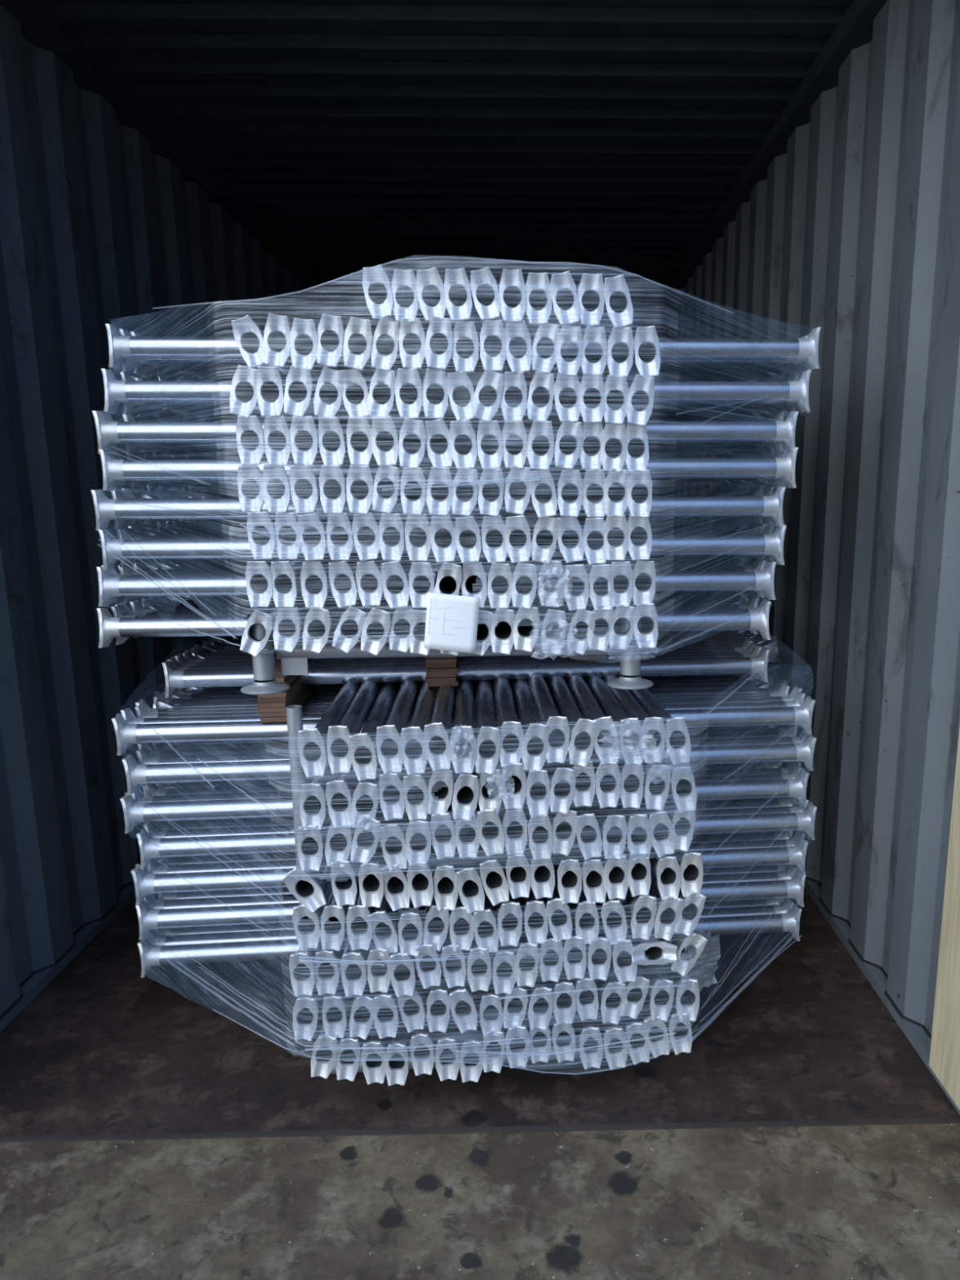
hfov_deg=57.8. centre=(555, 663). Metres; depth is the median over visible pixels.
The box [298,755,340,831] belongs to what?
scaffold ledger
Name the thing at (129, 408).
scaffold ledger
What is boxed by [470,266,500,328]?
scaffold ledger
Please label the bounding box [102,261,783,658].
wrap
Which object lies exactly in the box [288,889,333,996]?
scaffold ledger
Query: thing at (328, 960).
scaffold ledger
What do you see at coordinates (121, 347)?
scaffold ledger
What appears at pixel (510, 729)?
scaffold ledger
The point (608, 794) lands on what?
scaffold ledger
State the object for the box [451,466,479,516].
scaffold ledger
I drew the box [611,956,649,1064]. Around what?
scaffold ledger
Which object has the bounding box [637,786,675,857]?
scaffold ledger
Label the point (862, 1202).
ground
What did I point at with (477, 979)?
scaffold ledger
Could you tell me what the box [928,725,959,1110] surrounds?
plywood board
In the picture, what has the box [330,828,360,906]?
scaffold ledger
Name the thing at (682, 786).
scaffold ledger
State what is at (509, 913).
scaffold ledger
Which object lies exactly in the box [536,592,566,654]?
scaffold ledger
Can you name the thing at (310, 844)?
scaffold ledger
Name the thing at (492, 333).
scaffold ledger
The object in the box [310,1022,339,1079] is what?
scaffold ledger
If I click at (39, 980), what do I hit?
baseboard
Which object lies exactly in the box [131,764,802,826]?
scaffold ledger
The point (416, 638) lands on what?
scaffold ledger
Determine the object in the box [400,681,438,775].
scaffold ledger
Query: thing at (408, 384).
scaffold ledger
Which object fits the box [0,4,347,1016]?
wall
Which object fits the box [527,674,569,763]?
scaffold ledger
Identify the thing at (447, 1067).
scaffold ledger
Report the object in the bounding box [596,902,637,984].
scaffold ledger
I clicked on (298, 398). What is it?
scaffold ledger
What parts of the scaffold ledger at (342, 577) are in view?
blade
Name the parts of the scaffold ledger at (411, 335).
blade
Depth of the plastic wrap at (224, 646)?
2.54 m
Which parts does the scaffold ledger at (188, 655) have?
blade, blade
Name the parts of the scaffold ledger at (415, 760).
blade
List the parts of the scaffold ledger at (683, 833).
blade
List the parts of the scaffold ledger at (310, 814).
blade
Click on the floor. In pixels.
(104, 1048)
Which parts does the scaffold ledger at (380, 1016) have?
blade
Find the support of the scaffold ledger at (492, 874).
on the scaffold ledger at (509, 913)
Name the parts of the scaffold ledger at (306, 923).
blade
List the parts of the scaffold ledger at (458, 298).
blade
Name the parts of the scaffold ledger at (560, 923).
blade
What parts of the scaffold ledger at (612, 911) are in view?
blade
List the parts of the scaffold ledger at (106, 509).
blade, blade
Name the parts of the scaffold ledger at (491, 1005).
blade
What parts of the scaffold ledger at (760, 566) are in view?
blade, blade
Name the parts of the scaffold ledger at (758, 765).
blade, blade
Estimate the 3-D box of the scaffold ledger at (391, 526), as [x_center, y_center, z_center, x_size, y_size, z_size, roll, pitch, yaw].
[-0.377,-0.393,2.448,0.053,0.097,1.358,0,11,-3]
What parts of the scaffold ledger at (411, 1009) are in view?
blade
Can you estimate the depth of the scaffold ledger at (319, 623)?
1.82 m
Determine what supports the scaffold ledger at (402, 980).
on the scaffold ledger at (411, 1009)
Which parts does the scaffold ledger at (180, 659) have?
blade, blade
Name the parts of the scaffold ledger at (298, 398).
blade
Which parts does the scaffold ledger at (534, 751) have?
blade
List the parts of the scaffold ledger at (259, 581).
blade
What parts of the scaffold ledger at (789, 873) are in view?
blade, blade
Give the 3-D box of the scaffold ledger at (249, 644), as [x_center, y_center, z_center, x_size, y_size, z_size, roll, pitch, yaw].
[-0.670,-0.195,2.472,0.071,0.101,1.358,-1,11,-3]
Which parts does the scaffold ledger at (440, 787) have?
blade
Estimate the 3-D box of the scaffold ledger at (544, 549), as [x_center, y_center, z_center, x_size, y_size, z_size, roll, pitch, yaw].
[-0.057,-0.391,2.466,0.059,0.102,1.358,-1,11,-3]
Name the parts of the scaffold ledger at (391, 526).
blade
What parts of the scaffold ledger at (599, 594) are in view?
blade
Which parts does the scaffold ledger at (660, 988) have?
blade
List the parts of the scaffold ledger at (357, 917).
blade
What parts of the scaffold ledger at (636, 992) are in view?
blade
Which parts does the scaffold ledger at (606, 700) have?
blade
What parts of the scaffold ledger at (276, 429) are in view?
blade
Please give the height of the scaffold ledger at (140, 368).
0.098 m
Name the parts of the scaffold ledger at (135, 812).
blade, blade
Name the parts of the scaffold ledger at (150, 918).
blade, blade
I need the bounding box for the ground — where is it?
[0,1123,959,1279]
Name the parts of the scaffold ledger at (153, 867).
blade, blade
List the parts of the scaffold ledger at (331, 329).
blade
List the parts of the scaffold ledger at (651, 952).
blade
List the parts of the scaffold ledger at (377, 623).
blade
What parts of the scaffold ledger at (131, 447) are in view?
blade, blade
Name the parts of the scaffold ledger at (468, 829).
blade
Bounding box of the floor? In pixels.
[0,887,959,1136]
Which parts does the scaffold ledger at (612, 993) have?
blade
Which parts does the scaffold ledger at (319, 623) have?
blade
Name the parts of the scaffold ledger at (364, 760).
blade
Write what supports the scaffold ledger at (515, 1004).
on the scaffold ledger at (518, 1058)
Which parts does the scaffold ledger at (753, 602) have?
blade, blade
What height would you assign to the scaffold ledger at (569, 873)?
0.103 m
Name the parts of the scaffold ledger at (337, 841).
blade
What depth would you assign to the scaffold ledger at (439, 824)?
1.87 m
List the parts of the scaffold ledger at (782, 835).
blade, blade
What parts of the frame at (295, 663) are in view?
leg, gusset plate, rail, leg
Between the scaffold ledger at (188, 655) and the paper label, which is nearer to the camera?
the paper label
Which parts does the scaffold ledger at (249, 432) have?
blade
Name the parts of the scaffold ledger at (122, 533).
blade, blade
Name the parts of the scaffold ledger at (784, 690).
blade, blade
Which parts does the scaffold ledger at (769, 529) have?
blade, blade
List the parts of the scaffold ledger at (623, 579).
blade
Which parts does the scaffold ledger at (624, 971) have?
blade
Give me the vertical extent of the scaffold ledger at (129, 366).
0.098 m
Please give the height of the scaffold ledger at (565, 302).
0.101 m
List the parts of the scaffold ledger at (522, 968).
blade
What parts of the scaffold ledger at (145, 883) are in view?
blade, blade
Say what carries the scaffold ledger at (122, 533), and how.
on the scaffold ledger at (760, 566)
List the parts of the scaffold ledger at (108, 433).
blade, blade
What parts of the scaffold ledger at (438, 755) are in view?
blade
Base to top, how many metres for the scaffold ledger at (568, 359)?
0.098 m
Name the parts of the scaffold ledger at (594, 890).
blade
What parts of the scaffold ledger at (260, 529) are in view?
blade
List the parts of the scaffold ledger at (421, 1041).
blade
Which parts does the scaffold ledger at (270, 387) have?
blade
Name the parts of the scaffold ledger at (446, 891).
blade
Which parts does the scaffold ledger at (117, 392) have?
blade, blade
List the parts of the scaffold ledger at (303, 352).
blade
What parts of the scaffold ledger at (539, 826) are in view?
blade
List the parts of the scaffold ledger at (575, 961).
blade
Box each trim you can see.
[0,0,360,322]
[0,871,147,1020]
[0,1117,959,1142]
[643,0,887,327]
[795,864,931,1039]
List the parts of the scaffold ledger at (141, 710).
blade, blade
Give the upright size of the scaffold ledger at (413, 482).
0.096 m
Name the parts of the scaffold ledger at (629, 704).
blade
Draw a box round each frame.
[240,617,653,694]
[285,705,674,1074]
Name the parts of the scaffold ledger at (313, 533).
blade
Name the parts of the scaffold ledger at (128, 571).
blade, blade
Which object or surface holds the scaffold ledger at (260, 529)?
on the scaffold ledger at (259, 581)
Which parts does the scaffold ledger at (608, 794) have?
blade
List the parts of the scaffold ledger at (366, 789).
blade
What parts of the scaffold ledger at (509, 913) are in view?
blade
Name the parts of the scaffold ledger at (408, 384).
blade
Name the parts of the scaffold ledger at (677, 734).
blade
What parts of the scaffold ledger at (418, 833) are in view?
blade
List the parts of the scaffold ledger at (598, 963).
blade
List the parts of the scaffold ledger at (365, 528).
blade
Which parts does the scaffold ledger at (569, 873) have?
blade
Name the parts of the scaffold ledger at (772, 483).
blade, blade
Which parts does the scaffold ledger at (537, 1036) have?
blade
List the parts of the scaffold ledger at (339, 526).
blade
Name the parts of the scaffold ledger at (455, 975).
blade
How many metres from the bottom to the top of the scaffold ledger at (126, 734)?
0.100 m
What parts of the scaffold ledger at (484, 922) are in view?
blade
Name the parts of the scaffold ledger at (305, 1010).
blade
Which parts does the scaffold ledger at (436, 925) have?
blade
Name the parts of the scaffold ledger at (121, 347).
blade, blade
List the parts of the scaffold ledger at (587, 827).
blade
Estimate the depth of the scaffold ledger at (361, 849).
1.85 m
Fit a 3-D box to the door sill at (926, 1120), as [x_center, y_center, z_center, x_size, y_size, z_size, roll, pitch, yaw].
[-0.267,1.058,1.911,2.483,0.062,0.012,0,11,-1]
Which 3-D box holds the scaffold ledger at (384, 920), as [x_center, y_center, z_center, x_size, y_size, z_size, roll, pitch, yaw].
[-0.439,0.459,2.550,0.062,0.108,1.358,-1,11,-5]
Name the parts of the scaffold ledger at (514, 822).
blade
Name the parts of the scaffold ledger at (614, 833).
blade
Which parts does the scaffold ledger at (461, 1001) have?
blade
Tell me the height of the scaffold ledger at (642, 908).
0.108 m
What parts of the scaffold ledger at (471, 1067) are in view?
blade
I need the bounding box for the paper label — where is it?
[423,592,479,653]
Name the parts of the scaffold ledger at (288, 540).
blade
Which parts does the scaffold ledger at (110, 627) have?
blade, blade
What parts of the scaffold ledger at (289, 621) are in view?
blade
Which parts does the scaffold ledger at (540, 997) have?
blade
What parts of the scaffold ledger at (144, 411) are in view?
blade, blade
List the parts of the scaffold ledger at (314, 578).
blade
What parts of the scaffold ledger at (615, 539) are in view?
blade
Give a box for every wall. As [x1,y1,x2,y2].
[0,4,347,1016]
[648,0,959,1034]
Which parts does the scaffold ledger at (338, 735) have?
blade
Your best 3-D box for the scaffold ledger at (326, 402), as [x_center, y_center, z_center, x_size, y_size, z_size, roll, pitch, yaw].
[-0.491,-0.673,2.390,0.062,0.103,1.358,-1,11,-3]
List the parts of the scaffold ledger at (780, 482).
blade, blade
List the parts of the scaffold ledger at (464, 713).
blade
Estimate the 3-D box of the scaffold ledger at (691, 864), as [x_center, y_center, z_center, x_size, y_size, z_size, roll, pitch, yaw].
[0.243,0.341,2.592,0.055,0.104,1.358,0,11,-5]
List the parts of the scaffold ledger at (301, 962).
blade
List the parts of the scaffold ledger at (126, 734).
blade, blade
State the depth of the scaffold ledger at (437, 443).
1.77 m
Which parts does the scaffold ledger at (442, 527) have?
blade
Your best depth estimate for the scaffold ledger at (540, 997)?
1.96 m
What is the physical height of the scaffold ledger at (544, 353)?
0.102 m
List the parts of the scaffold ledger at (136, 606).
blade, blade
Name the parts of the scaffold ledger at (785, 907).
blade, blade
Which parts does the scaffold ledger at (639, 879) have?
blade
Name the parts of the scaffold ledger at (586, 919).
blade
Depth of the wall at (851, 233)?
2.45 m
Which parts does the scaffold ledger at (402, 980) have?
blade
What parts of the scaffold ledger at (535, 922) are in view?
blade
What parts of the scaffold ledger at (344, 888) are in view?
blade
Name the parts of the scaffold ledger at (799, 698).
blade, blade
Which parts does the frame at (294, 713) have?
post, rail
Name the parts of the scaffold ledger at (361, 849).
blade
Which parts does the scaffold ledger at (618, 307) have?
blade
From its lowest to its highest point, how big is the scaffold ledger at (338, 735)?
0.103 m
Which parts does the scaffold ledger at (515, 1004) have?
blade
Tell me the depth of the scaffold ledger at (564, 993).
1.97 m
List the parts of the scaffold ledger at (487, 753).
blade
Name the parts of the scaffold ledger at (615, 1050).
blade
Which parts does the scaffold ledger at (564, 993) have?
blade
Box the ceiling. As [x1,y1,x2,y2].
[44,0,853,325]
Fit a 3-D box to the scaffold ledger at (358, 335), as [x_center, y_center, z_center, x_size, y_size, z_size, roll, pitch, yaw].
[-0.422,-0.764,2.368,0.060,0.101,1.358,-1,11,-2]
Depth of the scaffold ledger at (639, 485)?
1.79 m
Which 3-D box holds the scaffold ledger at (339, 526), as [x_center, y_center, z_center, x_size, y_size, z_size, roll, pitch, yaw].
[-0.474,-0.394,2.443,0.055,0.097,1.358,-1,11,-2]
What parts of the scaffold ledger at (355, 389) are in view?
blade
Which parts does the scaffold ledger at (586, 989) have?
blade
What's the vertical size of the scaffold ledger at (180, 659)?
0.098 m
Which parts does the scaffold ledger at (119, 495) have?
blade, blade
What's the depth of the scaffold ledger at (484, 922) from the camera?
1.92 m
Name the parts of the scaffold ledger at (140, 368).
blade, blade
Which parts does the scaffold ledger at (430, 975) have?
blade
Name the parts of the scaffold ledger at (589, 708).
blade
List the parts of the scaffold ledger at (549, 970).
blade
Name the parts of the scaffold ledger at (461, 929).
blade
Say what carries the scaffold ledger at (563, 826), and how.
on the scaffold ledger at (569, 873)
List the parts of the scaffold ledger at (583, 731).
blade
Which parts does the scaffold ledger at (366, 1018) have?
blade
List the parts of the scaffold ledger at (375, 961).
blade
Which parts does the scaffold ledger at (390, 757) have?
blade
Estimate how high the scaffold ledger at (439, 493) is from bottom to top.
0.100 m
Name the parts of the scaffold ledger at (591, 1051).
blade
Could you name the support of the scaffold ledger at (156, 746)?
on the scaffold ledger at (361, 849)
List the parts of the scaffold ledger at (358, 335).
blade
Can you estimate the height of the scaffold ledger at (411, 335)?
0.095 m
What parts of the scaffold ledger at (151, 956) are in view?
blade, blade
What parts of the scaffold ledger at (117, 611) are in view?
blade, blade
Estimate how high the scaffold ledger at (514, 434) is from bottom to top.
0.095 m
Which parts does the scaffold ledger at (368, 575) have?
blade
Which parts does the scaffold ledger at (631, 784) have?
blade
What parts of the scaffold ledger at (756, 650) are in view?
blade, blade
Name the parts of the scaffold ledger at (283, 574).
blade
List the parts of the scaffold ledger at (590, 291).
blade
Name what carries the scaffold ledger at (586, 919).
on the scaffold ledger at (575, 961)
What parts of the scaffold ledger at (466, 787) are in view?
blade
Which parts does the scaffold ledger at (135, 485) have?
blade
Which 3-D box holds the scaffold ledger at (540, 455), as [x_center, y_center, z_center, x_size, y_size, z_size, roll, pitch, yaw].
[-0.060,-0.576,2.419,0.056,0.100,1.358,-1,11,-2]
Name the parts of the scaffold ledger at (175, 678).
blade, blade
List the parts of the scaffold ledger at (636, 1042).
blade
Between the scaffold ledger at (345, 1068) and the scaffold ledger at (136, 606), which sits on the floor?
the scaffold ledger at (345, 1068)
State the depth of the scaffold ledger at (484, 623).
1.85 m
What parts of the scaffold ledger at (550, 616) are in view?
blade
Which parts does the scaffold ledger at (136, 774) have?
blade, blade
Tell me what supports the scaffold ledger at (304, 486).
on the scaffold ledger at (313, 533)
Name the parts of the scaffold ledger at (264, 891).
blade, blade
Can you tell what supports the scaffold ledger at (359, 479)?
on the scaffold ledger at (365, 528)
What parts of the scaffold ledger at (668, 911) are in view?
blade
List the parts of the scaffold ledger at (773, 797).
blade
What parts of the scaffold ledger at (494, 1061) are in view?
blade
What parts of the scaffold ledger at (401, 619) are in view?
blade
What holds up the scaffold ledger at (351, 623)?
on the frame at (295, 663)
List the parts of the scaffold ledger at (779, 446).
blade, blade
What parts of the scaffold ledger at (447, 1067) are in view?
blade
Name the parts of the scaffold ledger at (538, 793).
blade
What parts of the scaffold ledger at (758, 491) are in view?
blade, blade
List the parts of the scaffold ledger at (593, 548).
blade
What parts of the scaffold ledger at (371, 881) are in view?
blade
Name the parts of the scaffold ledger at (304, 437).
blade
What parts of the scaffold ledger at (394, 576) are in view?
blade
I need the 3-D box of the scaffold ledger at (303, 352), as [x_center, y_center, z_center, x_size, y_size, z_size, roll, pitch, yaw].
[-0.523,-0.761,2.363,0.057,0.098,1.358,-1,11,-2]
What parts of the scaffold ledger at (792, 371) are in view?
blade, blade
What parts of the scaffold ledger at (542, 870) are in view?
blade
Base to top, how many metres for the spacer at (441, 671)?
0.111 m
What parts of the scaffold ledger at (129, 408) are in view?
blade, blade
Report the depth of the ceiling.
3.13 m
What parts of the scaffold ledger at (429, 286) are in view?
blade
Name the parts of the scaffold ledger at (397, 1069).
blade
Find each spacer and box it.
[257,657,315,722]
[425,656,458,686]
[564,632,605,659]
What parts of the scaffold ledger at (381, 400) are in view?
blade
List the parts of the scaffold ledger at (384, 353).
blade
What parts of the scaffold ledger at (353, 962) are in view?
blade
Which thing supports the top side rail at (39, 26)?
attached to the wall at (98, 228)
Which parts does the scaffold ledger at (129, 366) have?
blade, blade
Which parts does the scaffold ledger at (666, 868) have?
blade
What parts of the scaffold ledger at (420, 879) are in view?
blade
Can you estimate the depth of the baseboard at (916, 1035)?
2.42 m
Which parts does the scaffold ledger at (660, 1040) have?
blade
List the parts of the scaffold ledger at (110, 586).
blade, blade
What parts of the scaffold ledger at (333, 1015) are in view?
blade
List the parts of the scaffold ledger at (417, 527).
blade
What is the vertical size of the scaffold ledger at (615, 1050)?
0.106 m
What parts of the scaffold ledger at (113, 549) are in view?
blade, blade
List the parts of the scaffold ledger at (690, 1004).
blade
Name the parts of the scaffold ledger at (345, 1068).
blade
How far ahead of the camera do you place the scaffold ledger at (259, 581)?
1.79 m
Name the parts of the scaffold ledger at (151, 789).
blade, blade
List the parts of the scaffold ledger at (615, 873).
blade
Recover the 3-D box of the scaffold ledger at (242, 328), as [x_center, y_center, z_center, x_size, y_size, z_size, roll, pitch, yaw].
[-0.626,-0.768,2.368,0.064,0.100,1.358,-1,11,-2]
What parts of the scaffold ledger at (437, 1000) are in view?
blade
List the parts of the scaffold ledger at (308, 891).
blade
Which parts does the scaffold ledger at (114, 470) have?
blade, blade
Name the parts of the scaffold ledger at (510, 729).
blade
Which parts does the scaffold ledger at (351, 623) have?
blade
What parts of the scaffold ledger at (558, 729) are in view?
blade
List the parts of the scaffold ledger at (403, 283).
blade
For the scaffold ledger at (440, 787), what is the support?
on the scaffold ledger at (439, 824)
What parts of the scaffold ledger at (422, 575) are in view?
blade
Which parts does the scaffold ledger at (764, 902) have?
blade, blade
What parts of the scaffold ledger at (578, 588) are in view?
blade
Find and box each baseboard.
[0,883,136,1031]
[794,864,959,1115]
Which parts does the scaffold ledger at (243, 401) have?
blade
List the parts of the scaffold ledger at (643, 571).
blade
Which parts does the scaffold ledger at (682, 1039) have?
blade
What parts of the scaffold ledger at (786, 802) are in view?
blade, blade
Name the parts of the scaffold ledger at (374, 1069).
blade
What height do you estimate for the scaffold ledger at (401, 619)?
0.102 m
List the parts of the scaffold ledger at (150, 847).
blade, blade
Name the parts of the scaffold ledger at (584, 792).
blade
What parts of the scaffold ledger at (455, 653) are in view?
blade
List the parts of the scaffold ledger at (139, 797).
blade, blade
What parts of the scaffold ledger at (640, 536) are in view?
blade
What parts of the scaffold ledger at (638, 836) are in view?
blade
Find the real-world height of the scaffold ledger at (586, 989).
0.105 m
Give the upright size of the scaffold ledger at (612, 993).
0.107 m
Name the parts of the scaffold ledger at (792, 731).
blade, blade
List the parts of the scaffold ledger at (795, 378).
blade, blade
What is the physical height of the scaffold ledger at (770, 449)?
0.098 m
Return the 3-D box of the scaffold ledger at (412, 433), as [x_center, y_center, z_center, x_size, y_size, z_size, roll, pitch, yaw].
[-0.329,-0.578,2.411,0.058,0.099,1.358,-1,11,-3]
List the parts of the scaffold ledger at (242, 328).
blade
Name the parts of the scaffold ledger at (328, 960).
blade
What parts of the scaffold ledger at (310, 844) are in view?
blade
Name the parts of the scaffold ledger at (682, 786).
blade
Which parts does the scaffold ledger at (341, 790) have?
blade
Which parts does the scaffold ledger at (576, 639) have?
blade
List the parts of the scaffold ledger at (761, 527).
blade, blade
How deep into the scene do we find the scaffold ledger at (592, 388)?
1.75 m
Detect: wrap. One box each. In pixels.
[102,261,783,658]
[128,700,814,1060]
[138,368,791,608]
[153,630,788,745]
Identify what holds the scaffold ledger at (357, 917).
on the scaffold ledger at (353, 962)
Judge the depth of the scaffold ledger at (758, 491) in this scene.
2.27 m
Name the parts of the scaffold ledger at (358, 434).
blade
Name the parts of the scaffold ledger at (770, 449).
blade, blade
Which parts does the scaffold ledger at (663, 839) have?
blade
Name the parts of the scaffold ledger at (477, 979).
blade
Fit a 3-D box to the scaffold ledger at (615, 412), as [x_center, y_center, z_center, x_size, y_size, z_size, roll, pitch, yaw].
[0.096,-0.666,2.410,0.054,0.096,1.358,-1,11,-2]
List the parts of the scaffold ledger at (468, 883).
blade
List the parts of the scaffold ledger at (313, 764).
blade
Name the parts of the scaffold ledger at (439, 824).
blade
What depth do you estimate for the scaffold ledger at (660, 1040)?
2.01 m
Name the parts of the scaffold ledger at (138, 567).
blade, blade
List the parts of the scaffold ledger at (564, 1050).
blade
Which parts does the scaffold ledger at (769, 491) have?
blade, blade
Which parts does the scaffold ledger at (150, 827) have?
blade, blade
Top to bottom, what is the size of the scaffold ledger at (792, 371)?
0.100 m
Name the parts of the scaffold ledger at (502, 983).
blade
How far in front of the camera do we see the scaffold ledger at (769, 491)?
2.22 m
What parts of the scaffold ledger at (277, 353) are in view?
blade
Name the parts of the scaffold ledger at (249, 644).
blade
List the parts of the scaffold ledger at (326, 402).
blade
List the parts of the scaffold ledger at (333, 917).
blade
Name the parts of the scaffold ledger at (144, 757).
blade, blade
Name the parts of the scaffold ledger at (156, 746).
blade, blade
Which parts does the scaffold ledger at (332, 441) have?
blade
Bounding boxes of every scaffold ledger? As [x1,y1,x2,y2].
[90,486,786,530]
[92,410,799,453]
[96,561,776,606]
[96,601,771,648]
[97,525,786,570]
[98,447,798,490]
[101,368,811,413]
[101,560,766,604]
[104,411,785,453]
[105,323,821,372]
[111,449,787,490]
[111,486,785,529]
[111,598,769,644]
[111,696,815,755]
[115,524,786,567]
[115,595,759,639]
[117,559,768,603]
[119,328,815,374]
[120,371,810,416]
[120,486,774,528]
[120,691,805,747]
[120,768,809,833]
[121,485,764,525]
[121,733,816,795]
[122,413,789,453]
[124,451,788,491]
[124,524,774,566]
[128,375,799,416]
[128,522,766,562]
[129,594,758,637]
[130,331,808,377]
[130,835,808,905]
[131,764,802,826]
[133,377,790,418]
[133,417,775,455]
[133,555,763,598]
[134,685,802,717]
[135,683,790,713]
[135,869,806,940]
[136,450,777,490]
[136,728,812,786]
[136,801,817,869]
[137,724,798,756]
[137,903,801,977]
[140,337,800,379]
[142,761,782,795]
[142,799,808,838]
[143,761,801,795]
[144,864,797,909]
[146,831,805,894]
[146,897,794,946]
[151,724,789,751]
[152,797,796,829]
[153,897,784,935]
[155,831,793,864]
[157,864,794,899]
[161,647,769,697]
[167,644,762,693]
[168,797,798,822]
[174,642,756,689]
[182,638,752,662]
[229,364,315,421]
[231,315,318,381]
[235,415,293,465]
[236,465,264,512]
[240,596,305,657]
[244,558,315,608]
[246,511,325,559]
[256,365,319,421]
[262,313,321,378]
[262,416,321,466]
[262,464,292,512]
[270,558,344,608]
[272,595,336,653]
[274,512,327,559]
[281,838,326,912]
[283,364,349,421]
[288,464,319,513]
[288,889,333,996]
[289,415,349,466]
[290,317,347,370]
[292,865,332,951]
[292,947,323,1041]
[296,803,331,871]
[297,513,352,560]
[297,682,362,777]
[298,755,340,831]
[300,557,363,608]
[302,594,361,653]
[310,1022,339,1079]
[313,366,372,421]
[314,884,359,995]
[316,313,373,381]
[317,416,374,465]
[318,465,346,513]
[320,862,361,951]
[321,937,350,1039]
[324,764,359,828]
[324,781,361,868]
[326,512,380,560]
[326,680,382,773]
[328,557,388,608]
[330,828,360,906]
[331,594,387,653]
[335,995,362,1081]
[340,907,377,997]
[342,316,396,375]
[342,368,401,421]
[346,417,399,465]
[346,465,374,514]
[346,890,375,951]
[348,682,400,781]
[349,940,377,1039]
[350,798,383,865]
[351,512,406,560]
[351,753,383,831]
[355,557,410,606]
[358,817,388,907]
[360,597,411,656]
[360,991,388,1084]
[361,264,400,327]
[366,908,400,992]
[367,367,424,421]
[368,892,398,956]
[370,317,424,381]
[370,415,399,466]
[372,462,400,513]
[373,916,399,1039]
[375,680,420,774]
[377,513,431,560]
[377,764,407,821]
[379,808,409,871]
[381,557,435,608]
[381,859,410,911]
[385,1007,411,1085]
[388,602,425,653]
[388,908,415,997]
[391,269,430,337]
[395,368,438,421]
[397,960,425,1032]
[398,417,430,468]
[398,897,424,956]
[399,318,441,377]
[400,467,427,515]
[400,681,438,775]
[402,760,431,821]
[404,514,455,560]
[405,773,431,866]
[406,838,434,908]
[408,557,455,608]
[408,608,430,655]
[409,986,434,1075]
[414,906,441,989]
[415,266,454,331]
[422,368,456,421]
[422,851,448,951]
[423,684,456,771]
[424,315,455,377]
[424,418,453,467]
[426,466,453,515]
[426,943,449,1032]
[427,734,453,816]
[430,515,477,563]
[430,772,456,859]
[433,557,466,595]
[433,819,457,911]
[435,987,459,1081]
[440,594,462,656]
[440,910,466,988]
[444,267,479,337]
[446,370,481,421]
[448,418,479,469]
[448,853,474,951]
[448,950,477,1033]
[449,680,475,773]
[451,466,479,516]
[451,733,479,821]
[452,321,484,381]
[453,515,483,563]
[454,773,479,858]
[455,808,484,914]
[459,990,484,1082]
[461,556,491,608]
[466,595,494,656]
[466,911,491,991]
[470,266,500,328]
[471,368,503,422]
[471,844,498,954]
[475,680,500,774]
[476,420,503,469]
[476,808,505,857]
[477,466,504,516]
[477,760,502,814]
[479,952,502,1037]
[480,320,506,374]
[480,515,507,563]
[480,847,509,906]
[482,993,505,1073]
[487,556,512,608]
[489,598,515,654]
[492,904,515,995]
[493,677,524,768]
[497,847,522,946]
[498,268,526,328]
[499,760,526,809]
[500,371,527,421]
[500,771,527,855]
[501,420,527,468]
[502,946,528,1030]
[503,465,531,515]
[503,515,532,563]
[504,320,533,381]
[505,848,531,898]
[505,1014,529,1068]
[511,558,537,609]
[511,679,548,772]
[512,603,539,652]
[515,897,539,987]
[521,759,550,816]
[521,845,548,944]
[522,807,555,899]
[523,795,553,860]
[524,272,551,338]
[524,985,551,1063]
[525,516,558,564]
[526,370,555,421]
[526,419,554,470]
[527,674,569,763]
[528,320,559,381]
[528,943,553,1031]
[529,469,557,518]
[533,560,563,607]
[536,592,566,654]
[537,897,563,982]
[544,759,576,814]
[544,853,572,942]
[546,373,580,422]
[546,675,596,767]
[547,805,577,856]
[547,814,582,904]
[547,980,575,1062]
[548,271,579,332]
[550,324,583,381]
[550,962,576,1025]
[551,556,589,610]
[552,418,582,469]
[555,470,583,517]
[556,516,584,563]
[556,517,606,564]
[559,592,595,655]
[560,902,586,980]
[564,674,619,764]
[564,739,595,807]
[569,273,604,335]
[569,800,602,860]
[570,979,603,1069]
[571,555,613,610]
[571,845,599,944]
[572,954,599,1021]
[573,833,606,904]
[577,325,607,383]
[577,373,604,422]
[577,422,603,470]
[577,515,628,560]
[582,469,605,517]
[583,675,643,765]
[584,555,633,607]
[585,597,613,651]
[585,916,611,981]
[586,951,627,1070]
[590,745,620,808]
[590,806,628,899]
[591,783,627,859]
[594,274,633,340]
[594,512,652,560]
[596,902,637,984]
[596,906,649,1019]
[596,958,626,1025]
[597,857,627,945]
[600,423,626,472]
[601,374,629,424]
[601,675,665,763]
[602,325,634,382]
[603,468,629,515]
[607,558,655,605]
[608,604,635,650]
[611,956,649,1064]
[613,807,651,897]
[614,796,651,860]
[617,676,691,764]
[617,742,644,808]
[622,906,674,1022]
[623,373,654,426]
[623,897,677,965]
[624,423,648,472]
[625,886,657,940]
[626,325,661,382]
[626,469,652,517]
[630,598,657,648]
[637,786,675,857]
[637,964,669,1057]
[642,759,671,811]
[648,844,679,900]
[648,865,683,941]
[653,746,697,813]
[660,937,699,1022]
[660,964,692,1055]
[662,787,695,852]
[668,849,702,897]
[671,931,707,977]
[675,888,706,937]
[693,831,782,835]

